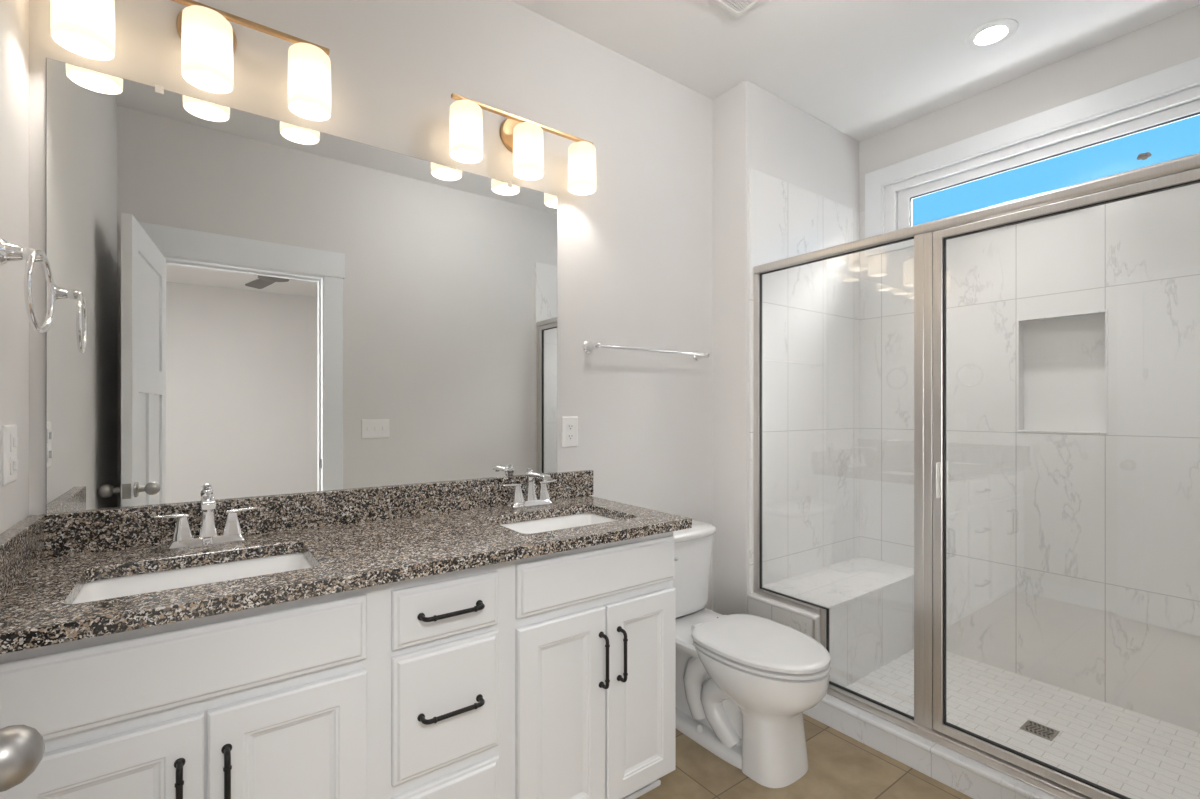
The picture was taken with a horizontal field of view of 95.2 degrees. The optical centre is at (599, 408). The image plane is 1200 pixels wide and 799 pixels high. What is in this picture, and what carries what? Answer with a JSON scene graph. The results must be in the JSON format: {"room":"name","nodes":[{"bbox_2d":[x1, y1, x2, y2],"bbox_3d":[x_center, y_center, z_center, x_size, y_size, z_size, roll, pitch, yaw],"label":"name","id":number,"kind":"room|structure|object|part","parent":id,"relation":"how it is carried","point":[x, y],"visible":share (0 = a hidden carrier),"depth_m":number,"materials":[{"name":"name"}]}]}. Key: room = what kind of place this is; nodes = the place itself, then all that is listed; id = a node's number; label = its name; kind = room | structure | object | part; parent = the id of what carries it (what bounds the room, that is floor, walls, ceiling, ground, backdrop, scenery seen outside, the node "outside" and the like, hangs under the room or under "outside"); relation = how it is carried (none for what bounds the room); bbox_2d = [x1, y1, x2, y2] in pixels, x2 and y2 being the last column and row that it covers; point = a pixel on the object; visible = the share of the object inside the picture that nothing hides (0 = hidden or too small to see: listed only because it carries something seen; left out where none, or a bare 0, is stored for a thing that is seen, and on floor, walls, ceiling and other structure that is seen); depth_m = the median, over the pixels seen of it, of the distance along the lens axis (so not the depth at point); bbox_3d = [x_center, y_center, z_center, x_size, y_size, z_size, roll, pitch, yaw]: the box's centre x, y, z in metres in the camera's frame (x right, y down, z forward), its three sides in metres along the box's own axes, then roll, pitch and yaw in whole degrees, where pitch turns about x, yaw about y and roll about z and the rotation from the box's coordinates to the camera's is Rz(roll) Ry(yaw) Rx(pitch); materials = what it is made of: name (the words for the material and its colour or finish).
{"room":"bathroom","nodes":[
{"label":"bathroom","id":0,"kind":"room"},
{"bbox_2d":[0,0,28,533],"bbox_3d":[-0.848,-0.140,0.520,0.120,2.740,1.805,0,0,-36],"label":"wall","id":1,"kind":"structure","parent":0,"point":[14,14],"depth_m":1.18,"materials":[{"name":"beige paint"}]},
{"bbox_2d":[2,424,17,484],"bbox_3d":[-1.223,0.093,1.141,0.014,0.121,0.088,0,0,-36],"label":"light switch","id":2,"kind":"object","parent":1,"relation":"attached to","point":[9,432],"visible":1,"depth_m":1.12,"materials":[{"name":"white plastic"}]},
{"bbox_2d":[0,238,53,332],"bbox_3d":[-1.155,-0.247,1.094,0.069,0.185,0.167,0,0,-36],"label":"towel ring","id":3,"kind":"object","parent":1,"relation":"attached to","point":[9,252],"visible":1,"depth_m":1.09,"materials":[{"name":"silver metal"}]},
{"bbox_3d":[-1.164,-0.313,1.104,0.065,0.053,0.053,0,0,-36],"label":"post","id":4,"kind":"part","parent":3,"relation":"part of","materials":[{"name":"silver metal"}]},
{"bbox_2d":[0,725,44,791],"bbox_3d":[-0.384,0.222,0.217,0.196,1.992,0.767,0,0,-42],"label":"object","id":5,"kind":"structure","parent":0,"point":[22,747],"depth_m":0.50,"materials":[{"name":"silver metal"}]},
{"bbox_2d":[29,0,711,610],"bbox_3d":[-0.470,-0.140,1.995,2.481,2.740,0.120,0,0,-36],"label":"wall","id":6,"kind":"structure","parent":0,"point":[634,253],"depth_m":2.16,"materials":[{"name":"beige paint"}]},
{"bbox_2d":[51,0,330,120],"bbox_3d":[-1.018,-0.958,1.422,0.576,0.239,0.148,0,0,-36],"label":"vanity light","id":7,"kind":"object","parent":6,"relation":"attached to","point":[84,28],"visible":1,"depth_m":1.38,"materials":[{"name":"white glass"}]},
{"bbox_3d":[-1.194,-0.923,1.267,0.109,0.168,0.109,0,0,-36],"label":"lamp shade","id":8,"kind":"part","parent":7,"relation":"part of","materials":[{"name":"white glass"}]},
{"bbox_3d":[-1.007,-0.923,1.406,0.109,0.168,0.109,0,0,-36],"label":"lamp shade","id":9,"kind":"part","parent":7,"relation":"part of","materials":[{"name":"white glass"}]},
{"bbox_3d":[-0.819,-0.923,1.545,0.109,0.168,0.109,0,0,-36],"label":"lamp shade","id":10,"kind":"part","parent":7,"relation":"part of","materials":[{"name":"white glass"}]},
{"bbox_2d":[46,58,556,513],"bbox_3d":[-0.737,-0.295,1.715,1.421,1.086,0.010,0,0,-36],"label":"mirror","id":11,"kind":"object","parent":6,"relation":"attached to","point":[246,304],"visible":1,"depth_m":1.56,"materials":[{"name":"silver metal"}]},
{"bbox_2d":[28,470,592,557],"bbox_3d":[-0.681,0.298,1.748,1.608,0.100,0.026,0,0,-36],"label":"backsplash","id":12,"kind":"structure","parent":6,"relation":"attached to","point":[90,531],"depth_m":1.58,"materials":[{"name":"stone"}]},
{"bbox_2d":[449,93,595,194],"bbox_3d":[-0.268,-0.958,1.975,0.576,0.239,0.148,0,0,-36],"label":"vanity light","id":13,"kind":"object","parent":6,"relation":"attached to","point":[523,137],"visible":1,"depth_m":1.92,"materials":[{"name":"white glass"}]},
{"bbox_3d":[-0.445,-0.923,1.821,0.109,0.168,0.109,0,0,-36],"label":"lamp shade","id":14,"kind":"part","parent":13,"relation":"part of","materials":[{"name":"white glass"}]},
{"bbox_3d":[-0.257,-0.923,1.960,0.109,0.168,0.109,0,0,-36],"label":"lamp shade","id":15,"kind":"part","parent":13,"relation":"part of","materials":[{"name":"white glass"}]},
{"bbox_3d":[-0.069,-0.923,2.098,0.109,0.168,0.109,0,0,-36],"label":"lamp shade","id":16,"kind":"part","parent":13,"relation":"part of","materials":[{"name":"white glass"}]},
{"bbox_2d":[561,417,577,446],"bbox_3d":[-0.119,0.090,2.174,0.076,0.120,0.009,0,0,-36],"label":"outlet","id":17,"kind":"object","parent":6,"relation":"attached to","point":[569,425],"visible":1,"depth_m":2.17,"materials":[{"name":"white plastic"}]},
{"bbox_2d":[567,423,573,430],"bbox_3d":[-0.117,0.071,2.171,0.034,0.029,0.003,0,0,-36],"label":"receptacle","id":18,"kind":"object","parent":17,"relation":"attached to","point":[570,426],"depth_m":2.17,"materials":[{"name":"white plastic"}]},
{"bbox_2d":[567,433,573,439],"bbox_3d":[-0.117,0.110,2.171,0.034,0.029,0.003,0,0,-36],"label":"receptacle","id":19,"kind":"object","parent":17,"relation":"attached to","point":[570,436],"depth_m":2.17,"materials":[{"name":"white plastic"}]},
{"bbox_2d":[583,341,709,361],"bbox_3d":[0.229,-0.252,2.387,0.686,0.053,0.077,0,0,-36],"label":"towel bar","id":20,"kind":"object","parent":6,"relation":"attached to","point":[588,346],"visible":1,"depth_m":2.31,"materials":[{"name":"silver metal"}]},
{"bbox_3d":[-0.026,-0.252,2.199,0.053,0.053,0.077,0,0,-36],"label":"post","id":21,"kind":"part","parent":20,"relation":"part of","materials":[{"name":"silver metal"}]},
{"bbox_3d":[0.483,-0.252,2.575,0.053,0.053,0.077,0,0,-36],"label":"post","id":22,"kind":"part","parent":20,"relation":"part of","materials":[{"name":"silver metal"}]},
{"bbox_2d":[748,592,820,643],"bbox_3d":[0.803,0.988,2.388,0.072,0.287,0.342,0,0,-36],"label":"wall","id":23,"kind":"structure","parent":0,"point":[807,622],"depth_m":2.35,"materials":[{"name":"tile"}]},
{"bbox_3d":[0.879,0.995,2.243,0.014,0.270,0.012,0,0,-36],"label":"corner trim","id":24,"kind":"part","parent":23,"relation":"part of","materials":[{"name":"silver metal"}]},
{"bbox_2d":[712,80,859,614],"bbox_3d":[1.008,-0.140,2.952,1.075,2.740,0.335,0,0,-36],"label":"wall","id":25,"kind":"structure","parent":0,"point":[811,312],"depth_m":2.66,"materials":[{"name":"tile"}]},
{"bbox_2d":[636,713,972,798],"bbox_3d":[0.106,1.290,1.218,2.484,0.120,2.055,0,0,-36],"label":"floor","id":26,"kind":"structure","parent":0,"point":[840,766],"depth_m":1.83,"materials":[{"name":"beige tile"}]},
{"bbox_2d":[0,531,675,798],"bbox_3d":[-0.532,0.805,1.492,1.540,0.851,0.608,0,0,-36],"label":"vanity cabinet","id":27,"kind":"object","parent":26,"relation":"on","point":[548,676],"visible":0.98,"depth_m":1.22,"materials":[{"name":"white paint"}]},
{"bbox_3d":[-0.848,0.854,0.939,0.274,0.576,0.019,0,0,-36],"label":"cabinet door","id":28,"kind":"part","parent":27,"relation":"part of","materials":[{"name":"white paint"}]},
{"bbox_3d":[-0.750,0.711,0.977,0.017,0.159,0.037,0,0,-36],"label":"handle","id":29,"kind":"part","parent":27,"relation":"part of","materials":[{"name":"black metal"}]},
{"bbox_3d":[-0.693,0.711,1.018,0.017,0.159,0.037,0,0,-36],"label":"handle","id":30,"kind":"part","parent":27,"relation":"part of","materials":[{"name":"black metal"}]},
{"bbox_3d":[-0.620,0.854,1.107,0.282,0.576,0.019,0,0,-36],"label":"cabinet door","id":31,"kind":"part","parent":27,"relation":"part of","materials":[{"name":"white paint"}]},
{"bbox_2d":[0,470,691,653],"bbox_3d":[-0.512,0.314,1.520,1.608,0.130,0.594,0,0,-36],"label":"countertop","id":32,"kind":"structure","parent":27,"relation":"on","point":[352,539],"depth_m":1.35,"materials":[{"name":"stone"}]},
{"bbox_2d":[72,553,312,603],"bbox_3d":[-0.872,0.452,1.208,0.462,0.146,0.332,0,0,-36],"label":"sink","id":33,"kind":"object","parent":32,"relation":"in","point":[109,588],"visible":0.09,"depth_m":1.30,"materials":[{"name":"ceramic"}]},
{"bbox_2d":[154,490,256,550],"bbox_3d":[-0.984,0.279,1.375,0.216,0.137,0.150,0,0,-36],"label":"faucet","id":34,"kind":"object","parent":32,"relation":"on","point":[183,538],"visible":1,"depth_m":1.39,"materials":[{"name":"silver metal"}]},
{"bbox_3d":[-1.070,0.268,1.368,0.069,0.010,0.023,0,0,-36],"label":"lever","id":35,"kind":"part","parent":34,"relation":"part of","materials":[{"name":"silver metal"}]},
{"bbox_3d":[-1.053,0.300,1.381,0.043,0.055,0.043,0,0,-36],"label":"handle","id":36,"kind":"part","parent":34,"relation":"part of","materials":[{"name":"silver metal"}]},
{"bbox_3d":[-1.011,0.337,1.412,0.160,0.022,0.060,0,0,-36],"label":"plate","id":37,"kind":"part","parent":34,"relation":"part of","materials":[{"name":"silver metal"}]},
{"bbox_3d":[-0.981,0.269,1.371,0.040,0.116,0.140,0,0,-36],"label":"spout","id":38,"kind":"part","parent":34,"relation":"part of","materials":[{"name":"silver metal"}]},
{"bbox_3d":[-0.969,0.300,1.443,0.043,0.055,0.043,0,0,-36],"label":"handle","id":39,"kind":"part","parent":34,"relation":"part of","materials":[{"name":"silver metal"}]},
{"bbox_3d":[-0.952,0.268,1.455,0.069,0.010,0.023,0,0,-36],"label":"lever","id":40,"kind":"part","parent":34,"relation":"part of","materials":[{"name":"silver metal"}]},
{"bbox_2d":[502,467,555,508],"bbox_3d":[-0.225,0.279,1.935,0.216,0.137,0.150,0,0,-36],"label":"faucet","id":41,"kind":"object","parent":32,"relation":"on","point":[541,498],"visible":1,"depth_m":1.95,"materials":[{"name":"silver metal"}]},
{"bbox_3d":[-0.311,0.268,1.928,0.069,0.010,0.023,0,0,-36],"label":"lever","id":42,"kind":"part","parent":41,"relation":"part of","materials":[{"name":"silver metal"}]},
{"bbox_3d":[-0.294,0.300,1.941,0.043,0.055,0.043,0,0,-36],"label":"handle","id":43,"kind":"part","parent":41,"relation":"part of","materials":[{"name":"silver metal"}]},
{"bbox_3d":[-0.252,0.337,1.972,0.160,0.022,0.060,0,0,-36],"label":"plate","id":44,"kind":"part","parent":41,"relation":"part of","materials":[{"name":"silver metal"}]},
{"bbox_3d":[-0.222,0.269,1.931,0.040,0.116,0.140,0,0,-36],"label":"spout","id":45,"kind":"part","parent":41,"relation":"part of","materials":[{"name":"silver metal"}]},
{"bbox_3d":[-0.210,0.300,2.003,0.043,0.055,0.043,0,0,-36],"label":"handle","id":46,"kind":"part","parent":41,"relation":"part of","materials":[{"name":"silver metal"}]},
{"bbox_3d":[-0.193,0.268,2.015,0.069,0.010,0.023,0,0,-36],"label":"lever","id":47,"kind":"part","parent":41,"relation":"part of","materials":[{"name":"silver metal"}]},
{"bbox_2d":[501,513,616,533],"bbox_3d":[-0.124,0.452,1.760,0.462,0.146,0.332,0,0,-36],"label":"sink","id":48,"kind":"object","parent":32,"relation":"in","point":[569,521],"visible":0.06,"depth_m":1.91,"materials":[{"name":"ceramic"}]},
{"bbox_3d":[-0.359,1.007,1.300,0.260,0.270,0.019,0,0,-36],"label":"drawer","id":49,"kind":"part","parent":27,"relation":"part of","materials":[{"name":"white paint"}]},
{"bbox_3d":[-0.359,0.700,1.300,0.260,0.288,0.019,0,0,-36],"label":"drawer","id":50,"kind":"part","parent":27,"relation":"part of","materials":[{"name":"white paint"}]},
{"bbox_3d":[-0.359,0.474,1.300,0.260,0.132,0.019,0,0,-36],"label":"drawer","id":51,"kind":"part","parent":27,"relation":"part of","materials":[{"name":"white paint"}]},
{"bbox_3d":[-0.341,0.704,1.279,0.159,0.017,0.037,0,0,-36],"label":"handle","id":52,"kind":"part","parent":27,"relation":"part of","materials":[{"name":"black metal"}]},
{"bbox_3d":[-0.341,0.474,1.279,0.159,0.017,0.037,0,0,-36],"label":"handle","id":53,"kind":"part","parent":27,"relation":"part of","materials":[{"name":"black metal"}]},
{"bbox_3d":[-0.100,0.854,1.491,0.281,0.576,0.019,0,0,-36],"label":"cabinet door","id":54,"kind":"part","parent":27,"relation":"part of","materials":[{"name":"white paint"}]},
{"bbox_3d":[0.014,0.711,1.540,0.017,0.159,0.037,0,0,-36],"label":"handle","id":55,"kind":"part","parent":27,"relation":"part of","materials":[{"name":"black metal"}]},
{"bbox_3d":[0.066,0.711,1.579,0.017,0.159,0.037,0,0,-36],"label":"handle","id":56,"kind":"part","parent":27,"relation":"part of","materials":[{"name":"black metal"}]},
{"bbox_3d":[0.126,0.854,1.658,0.272,0.576,0.019,0,0,-36],"label":"cabinet door","id":57,"kind":"part","parent":27,"relation":"part of","materials":[{"name":"white paint"}]},
{"bbox_3d":[-0.421,1.221,1.338,1.536,0.018,0.012,0,0,-36],"label":"shoe moulding","id":58,"kind":"part","parent":27,"relation":"part of","materials":[{"name":"white paint"}]},
{"bbox_2d":[673,520,830,787],"bbox_3d":[0.468,0.866,2.069,0.444,0.728,0.823,0,0,-36],"label":"toilet","id":59,"kind":"object","parent":26,"relation":"on","point":[745,683],"visible":0.8,"depth_m":1.89,"materials":[{"name":"ceramic"}]},
{"bbox_3d":[0.291,0.696,2.308,0.420,0.322,0.209,0,0,-36],"label":"tank","id":60,"kind":"part","parent":59,"relation":"part of","materials":[{"name":"ceramic"}]},
{"bbox_3d":[0.292,0.519,2.307,0.444,0.032,0.231,0,0,-36],"label":"tank lid","id":61,"kind":"part","parent":59,"relation":"part of","materials":[{"name":"ceramic"}]},
{"bbox_3d":[0.573,0.819,1.927,0.368,0.022,0.467,0,0,-36],"label":"lid","id":62,"kind":"part","parent":59,"relation":"part of","materials":[{"name":"white plastic"}]},
{"bbox_3d":[0.573,0.843,1.926,0.369,0.012,0.469,0,0,-36],"label":"seat","id":63,"kind":"part","parent":59,"relation":"part of","materials":[{"name":"white plastic"}]},
{"bbox_2d":[803,693,1058,798],"bbox_3d":[1.153,1.180,1.867,0.136,0.101,1.597,0,0,-36],"label":"shower curb","id":64,"kind":"object","parent":26,"relation":"on","point":[974,779],"visible":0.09,"depth_m":1.85,"materials":[{"name":"stone"}]},
{"bbox_2d":[753,153,1199,798],"bbox_3d":[1.174,0.237,1.885,0.104,1.784,1.579,0,0,-36],"label":"shower door frame","id":65,"kind":"structure","parent":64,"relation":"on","point":[929,722],"depth_m":1.90,"materials":[{"name":"silver metal"}]},
{"bbox_3d":[0.822,0.832,2.379,0.036,0.024,0.309,0,0,-36],"label":"knee rail","id":66,"kind":"part","parent":65,"relation":"part of","materials":[{"name":"silver metal"}]},
{"bbox_3d":[1.150,0.249,1.940,0.030,1.736,0.060,0,0,-36],"label":"mullion post","id":67,"kind":"part","parent":65,"relation":"part of","materials":[{"name":"silver metal"}]},
{"bbox_3d":[1.180,0.244,1.895,0.082,0.122,0.008,0,0,-36],"label":"pull handle","id":68,"kind":"part","parent":65,"relation":"part of","materials":[{"name":"silver metal"}]},
{"bbox_3d":[1.398,0.249,1.601,0.027,1.730,0.777,0,0,-36],"label":"shower door","id":69,"kind":"part","parent":65,"relation":"part of","materials":[{"name":"clear glass"}]},
{"bbox_2d":[511,0,1199,140],"bbox_3d":[0.569,-1.570,1.560,3.636,0.120,2.055,0,0,-36],"label":"ceiling","id":70,"kind":"structure","parent":0,"point":[864,69],"depth_m":2.24,"materials":[{"name":"paint"}]},
{"bbox_2d":[712,0,760,15],"bbox_3d":[0.495,-1.500,1.881,0.300,0.018,0.300,0,0,-36],"label":"ceiling vent","id":71,"kind":"object","parent":70,"relation":"in","point":[736,7],"visible":1,"depth_m":2.02,"materials":[{"name":"white plastic"}]},
{"bbox_2d":[965,18,1017,48],"bbox_3d":[1.574,-1.523,2.204,0.176,0.042,0.176,0,0,-36],"label":"recessed light","id":72,"kind":"object","parent":70,"relation":"in","point":[992,33],"visible":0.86,"depth_m":2.22,"materials":[{"name":"white plastic"}]},
{"bbox_2d":[845,649,1199,798],"bbox_3d":[1.562,1.217,2.171,0.912,0.027,1.580,0,0,-36],"label":"floor","id":73,"kind":"structure","parent":0,"point":[1128,753],"depth_m":2.09,"materials":[{"name":"tile"}]},
{"bbox_2d":[762,556,913,686],"bbox_3d":[1.200,1.014,2.674,0.897,0.378,0.341,0,0,-36],"label":"shower bench","id":74,"kind":"object","parent":73,"relation":"on","point":[870,602],"visible":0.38,"depth_m":2.55,"materials":[{"name":"tile"}]},
{"bbox_2d":[1020,720,1059,740],"bbox_3d":[1.645,1.201,2.049,0.096,0.005,0.096,0,0,-36],"label":"shower drain","id":75,"kind":"object","parent":73,"relation":"on","point":[1040,730],"visible":1,"depth_m":2.05,"materials":[{"name":"metal"}]},
{"bbox_2d":[859,4,1199,732],"bbox_3d":[1.994,-0.140,2.489,0.160,2.740,1.798,0,0,-36],"label":"wall","id":76,"kind":"structure","parent":0,"point":[1073,559],"depth_m":2.36,"materials":[{"name":"tile"}]},
{"bbox_2d":[865,57,1199,256],"bbox_3d":[1.984,-1.075,2.483,0.162,0.460,1.510,0,0,-36],"label":"window","id":77,"kind":"structure","parent":76,"relation":"in","point":[1169,95],"depth_m":2.45,"materials":[{"name":"white paint"}]},
{"bbox_3d":[1.982,-1.043,2.481,0.108,0.331,1.314,0,0,-36],"label":"frame","id":78,"kind":"part","parent":77,"relation":"part of","materials":[{"name":"white plastic"}]},
{"bbox_3d":[1.973,-1.036,2.474,0.040,0.262,1.206,0,0,-36],"label":"sash","id":79,"kind":"part","parent":77,"relation":"part of","materials":[{"name":"white plastic"}]},
{"bbox_2d":[1137,152,1151,159],"bbox_3d":[2.182,-1.013,2.196,0.006,0.030,0.043,0,0,-36],"label":"dry leaf","id":80,"kind":"object","parent":77,"relation":"attached to","point":[1143,156],"visible":1,"depth_m":2.19,"materials":[{"name":"plant"}]},
{"bbox_2d":[1017,310,1107,433],"bbox_3d":[2.023,-0.152,2.392,0.098,0.526,0.326,0,0,-36],"label":"shower niche","id":81,"kind":"object","parent":76,"relation":"attached to","point":[1062,360],"visible":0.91,"depth_m":2.42,"materials":[{"name":"tile"}]}
]}

